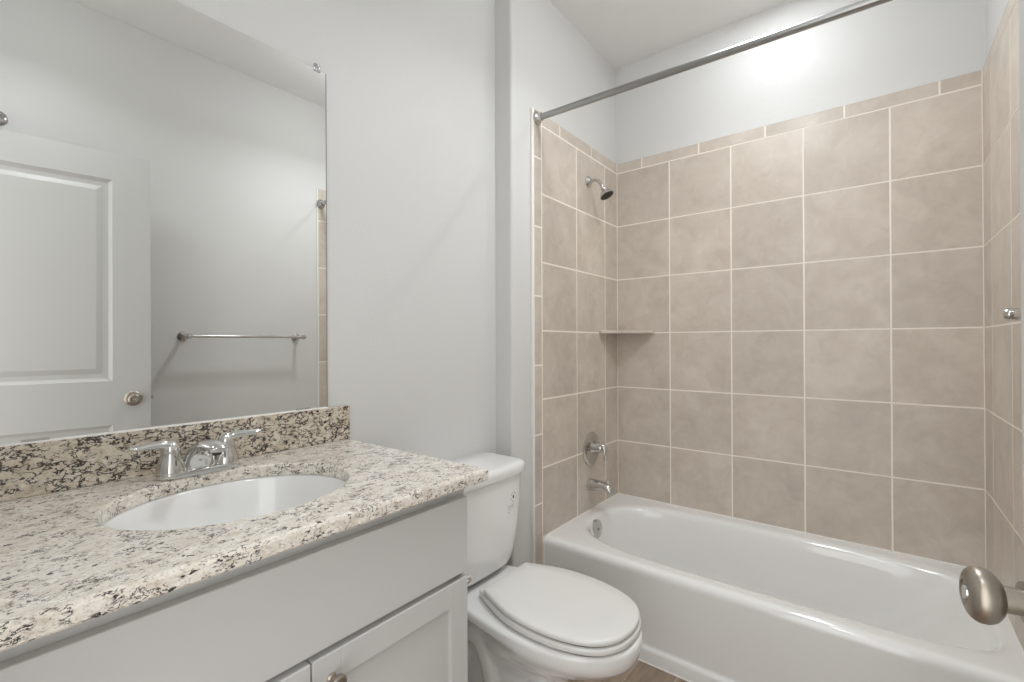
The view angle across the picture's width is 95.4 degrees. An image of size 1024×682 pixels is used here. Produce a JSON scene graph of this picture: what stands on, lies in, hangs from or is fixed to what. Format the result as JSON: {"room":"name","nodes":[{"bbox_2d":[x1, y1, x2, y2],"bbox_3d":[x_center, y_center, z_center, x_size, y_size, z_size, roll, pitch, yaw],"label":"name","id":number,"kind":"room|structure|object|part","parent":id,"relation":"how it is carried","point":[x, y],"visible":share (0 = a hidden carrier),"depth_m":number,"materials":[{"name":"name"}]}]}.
{"room":"bathroom","nodes":[
{"label":"bathroom","id":0,"kind":"room"},
{"bbox_2d":[175,0,495,460],"bbox_3d":[-0.674,-0.175,1.347,0.150,2.827,1.768,0,0,38],"label":"wall","id":1,"kind":"structure","parent":0,"point":[411,165],"depth_m":1.62,"materials":[{"name":"white paint"}]},
{"bbox_2d":[0,0,327,444],"bbox_3d":[-0.782,-0.305,1.077,0.012,1.003,0.762,-1,-1,38],"label":"wall mirror","id":2,"kind":"object","parent":1,"relation":"attached to","point":[163,164],"visible":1,"depth_m":1.04,"materials":[{"name":"silver mirror"}]},
{"bbox_2d":[0,405,349,501],"bbox_3d":[-0.756,0.244,1.101,0.020,0.104,0.826,0,0,38],"label":"backsplash","id":3,"kind":"structure","parent":1,"relation":"attached to","point":[34,468],"depth_m":1.00,"materials":[{"name":"stone"}]},
{"bbox_2d":[495,0,615,566],"bbox_3d":[0.211,-0.172,2.402,0.238,2.827,0.984,0,0,38],"label":"wall","id":4,"kind":"structure","parent":0,"point":[543,63],"depth_m":2.00,"materials":[{"name":"white paint"}]},
{"bbox_2d":[530,107,534,562],"bbox_3d":[0.091,0.107,2.045,0.012,2.266,0.015,0,0,38],"label":"trim","id":5,"kind":"structure","parent":4,"relation":"attached to","point":[531,108],"depth_m":2.04,"materials":[{"name":"white"}]},
{"bbox_2d":[534,109,617,564],"bbox_3d":[0.351,0.108,2.376,0.012,2.266,0.826,0,0,38],"label":"tiled wall","id":6,"kind":"structure","parent":4,"relation":"attached to","point":[576,365],"depth_m":2.29,"materials":[{"name":"beige tile"}]},
{"bbox_2d":[583,432,607,465],"bbox_3d":[0.452,0.563,2.411,0.098,0.174,0.174,0,0,38],"label":"shower valve","id":7,"kind":"object","parent":6,"relation":"attached to","point":[592,447],"visible":1,"depth_m":2.40,"materials":[{"name":"silver metal"}]},
{"bbox_3d":[0.468,0.573,2.395,0.051,0.100,0.039,0,0,38],"label":"lever","id":8,"kind":"part","parent":7,"relation":"part of","materials":[{"name":"silver metal"}]},
{"bbox_2d":[585,176,613,199],"bbox_3d":[0.454,-0.792,2.392,0.140,0.139,0.075,0,0,38],"label":"shower","id":9,"kind":"object","parent":6,"relation":"attached to","point":[607,193],"visible":1,"depth_m":2.38,"materials":[{"name":"silver metal"}]},
{"bbox_3d":[0.437,-0.808,2.403,0.085,0.066,0.019,0,0,38],"label":"arm","id":10,"kind":"part","parent":9,"relation":"part of","materials":[{"name":"silver metal"}]},
{"bbox_2d":[586,478,614,494],"bbox_3d":[0.460,0.745,2.388,0.138,0.078,0.072,0,0,38],"label":"tub spout","id":11,"kind":"object","parent":6,"relation":"attached to","point":[592,484],"visible":1,"depth_m":2.38,"materials":[{"name":"silver metal"}]},
{"bbox_2d":[533,0,892,125],"bbox_3d":[0.682,-0.962,1.579,1.508,0.120,0.060,0,0,41],"label":"shower rod","id":12,"kind":"object","parent":6,"relation":"attached to","point":[861,5],"visible":1,"depth_m":1.55,"materials":[{"name":"silver metal"}]},
{"bbox_2d":[573,660,686,681],"bbox_3d":[0.094,1.274,0.893,1.904,0.080,3.730,0,0,38],"label":"floor","id":13,"kind":"structure","parent":0,"point":[640,671],"depth_m":1.72,"materials":[{"name":"brown wood"}]},
{"bbox_2d":[0,489,467,681],"bbox_3d":[-0.534,0.780,0.926,0.577,0.913,0.764,0,0,38],"label":"vanity cabinet","id":14,"kind":"object","parent":13,"relation":"on","point":[383,599],"visible":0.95,"depth_m":0.76,"materials":[{"name":"grey paint"}]},
{"bbox_2d":[0,439,487,651],"bbox_3d":[-0.537,0.309,0.929,0.576,0.027,0.827,0,0,38],"label":"countertop","id":15,"kind":"structure","parent":14,"relation":"on","point":[61,568],"depth_m":0.72,"materials":[{"name":"stone"}]},
{"bbox_2d":[128,429,261,480],"bbox_3d":[-0.696,0.254,1.044,0.178,0.084,0.198,0,0,-3],"label":"faucet","id":16,"kind":"object","parent":15,"relation":"on","point":[210,455],"visible":1,"depth_m":1.01,"materials":[{"name":"silver metal"}]},
{"bbox_3d":[-0.754,0.225,0.977,0.026,0.026,0.080,0,0,27],"label":"lever","id":17,"kind":"part","parent":16,"relation":"part of","materials":[{"name":"silver metal"}]},
{"bbox_3d":[-0.738,0.250,1.008,0.055,0.068,0.055,0,0,38],"label":"handle","id":18,"kind":"part","parent":16,"relation":"part of","materials":[{"name":"silver metal"}]},
{"bbox_3d":[-0.705,0.289,1.051,0.054,0.014,0.162,0,0,38],"label":"plate","id":19,"kind":"part","parent":16,"relation":"part of","materials":[{"name":"silver metal"}]},
{"bbox_3d":[-0.669,0.254,1.023,0.150,0.078,0.072,0,0,38],"label":"spout","id":20,"kind":"part","parent":16,"relation":"part of","materials":[{"name":"silver metal"}]},
{"bbox_3d":[-0.672,0.250,1.093,0.055,0.068,0.055,0,0,38],"label":"handle","id":21,"kind":"part","parent":16,"relation":"part of","materials":[{"name":"silver metal"}]},
{"bbox_3d":[-0.644,0.226,1.117,0.080,0.026,0.026,0,0,-40],"label":"lever","id":22,"kind":"part","parent":16,"relation":"part of","materials":[{"name":"silver metal"}]},
{"bbox_2d":[103,474,345,530],"bbox_3d":[-0.542,0.403,0.929,0.404,0.162,0.470,0,0,38],"label":"sink","id":23,"kind":"object","parent":15,"relation":"in","point":[235,500],"visible":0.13,"depth_m":1.06,"materials":[{"name":"white ceramic"}]},
{"bbox_3d":[-0.453,0.828,0.626,0.020,0.592,0.372,0,0,38],"label":"door","id":24,"kind":"part","parent":14,"relation":"part of","materials":[{"name":"grey paint"}]},
{"bbox_3d":[-0.297,0.575,0.787,0.029,0.029,0.029,0,0,38],"label":"knob","id":25,"kind":"part","parent":14,"relation":"part of","materials":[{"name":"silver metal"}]},
{"bbox_3d":[-0.222,0.829,0.919,0.020,0.592,0.370,0,0,38],"label":"door","id":26,"kind":"part","parent":14,"relation":"part of","materials":[{"name":"grey paint"}]},
{"bbox_2d":[466,574,470,584],"bbox_3d":[-0.171,0.572,1.152,0.184,0.044,0.039,0,0,38],"label":"paper holder","id":27,"kind":"object","parent":14,"relation":"attached to","point":[468,575],"visible":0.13,"depth_m":1.11,"materials":[{"name":"silver metal"}]},
{"bbox_2d":[451,452,642,681],"bbox_3d":[0.058,0.844,1.535,0.751,0.786,0.414,0,0,38],"label":"toilet","id":28,"kind":"object","parent":13,"relation":"on","point":[528,622],"visible":0.83,"depth_m":1.46,"materials":[{"name":"white ceramic"}]},
{"bbox_3d":[-0.144,0.474,1.695,0.239,0.044,0.414,0,0,38],"label":"tank lid","id":29,"kind":"part","parent":28,"relation":"part of","materials":[{"name":"white ceramic"}]},
{"bbox_3d":[-0.147,0.666,1.696,0.222,0.338,0.388,0,0,38],"label":"tank","id":30,"kind":"part","parent":28,"relation":"part of","materials":[{"name":"white ceramic"}]},
{"bbox_3d":[0.069,1.044,1.525,0.724,0.387,0.380,0,0,38],"label":"bowl","id":31,"kind":"part","parent":28,"relation":"part of","materials":[{"name":"white ceramic"}]},
{"bbox_3d":[0.160,0.836,1.462,0.482,0.019,0.360,0,0,38],"label":"seat","id":32,"kind":"part","parent":28,"relation":"part of","materials":[{"name":"white plastic"}]},
{"bbox_3d":[0.159,0.812,1.463,0.475,0.019,0.353,0,0,38],"label":"seat lid","id":33,"kind":"part","parent":28,"relation":"part of","materials":[{"name":"white plastic"}]},
{"bbox_2d":[543,493,1023,681],"bbox_3d":[0.967,1.054,1.923,1.506,0.366,0.772,0,0,38],"label":"bathtub","id":34,"kind":"object","parent":13,"relation":"on","point":[717,597],"visible":0.88,"depth_m":1.77,"materials":[{"name":"white ceramic"}]},
{"bbox_3d":[0.421,0.939,2.329,0.031,0.091,0.090,0,0,38],"label":"overflow plate","id":35,"kind":"part","parent":34,"relation":"part of","materials":[{"name":"silver metal"}]},
{"bbox_2d":[549,0,789,69],"bbox_3d":[0.351,-1.642,1.246,1.904,0.100,2.870,0,0,38],"label":"ceiling","id":36,"kind":"structure","parent":0,"point":[624,32],"depth_m":2.31,"materials":[{"name":"white paint"}]},
{"bbox_2d":[615,0,986,568],"bbox_3d":[1.206,-0.175,2.320,1.904,2.827,0.118,0,0,38],"label":"wall","id":37,"kind":"structure","parent":0,"point":[893,46],"depth_m":2.17,"materials":[{"name":"white paint"}]},
{"bbox_2d":[617,70,985,568],"bbox_3d":[1.205,-0.076,2.237,1.504,1.904,0.012,0,0,38],"label":"tiled wall","id":38,"kind":"structure","parent":37,"relation":"attached to","point":[809,288],"depth_m":2.09,"materials":[{"name":"beige tile"}]},
{"bbox_2d":[599,330,653,333],"bbox_3d":[0.626,-0.050,2.541,0.216,0.017,0.226,0,0,38],"label":"corner shelf","id":39,"kind":"object","parent":38,"relation":"attached to","point":[600,331],"visible":1,"depth_m":2.54,"materials":[{"name":"beige tile"}]},
{"bbox_2d":[986,0,1008,58],"bbox_3d":[1.013,-0.183,0.646,0.138,2.827,2.752,0,0,38],"label":"wall","id":40,"kind":"structure","parent":0,"point":[995,9],"depth_m":1.68,"materials":[{"name":"white paint"}]},
{"bbox_2d":[983,0,1023,648],"bbox_3d":[1.524,0.100,1.416,0.012,2.266,0.886,0,0,38],"label":"tiled wall","id":41,"kind":"structure","parent":40,"relation":"attached to","point":[1001,110],"depth_m":1.50,"materials":[{"name":"beige tile"}]},
{"bbox_2d":[1002,308,1020,320],"bbox_3d":[0.930,-0.059,0.745,0.116,0.052,0.656,0,0,38],"label":"towel bar","id":42,"kind":"object","parent":41,"relation":"attached to","point":[1008,314],"visible":0.9,"depth_m":1.00,"materials":[{"name":"silver metal"}]},
{"bbox_3d":[-0.490,-0.181,0.154,1.616,2.827,0.120,0,0,38],"label":"wall","id":43,"kind":"structure","parent":0,"visible":0},
{"bbox_2d":[959,0,1023,624],"bbox_3d":[0.351,0.170,0.098,0.157,2.096,0.791,0,0,24],"label":"door","id":44,"kind":"structure","parent":43,"relation":"in","point":[984,597],"depth_m":0.42,"materials":[{"name":"grey paint"}]},
{"bbox_3d":[0.441,0.230,0.413,0.060,0.066,0.066,0,0,29],"label":"knob","id":45,"kind":"part","parent":44,"relation":"part of","materials":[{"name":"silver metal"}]}
]}

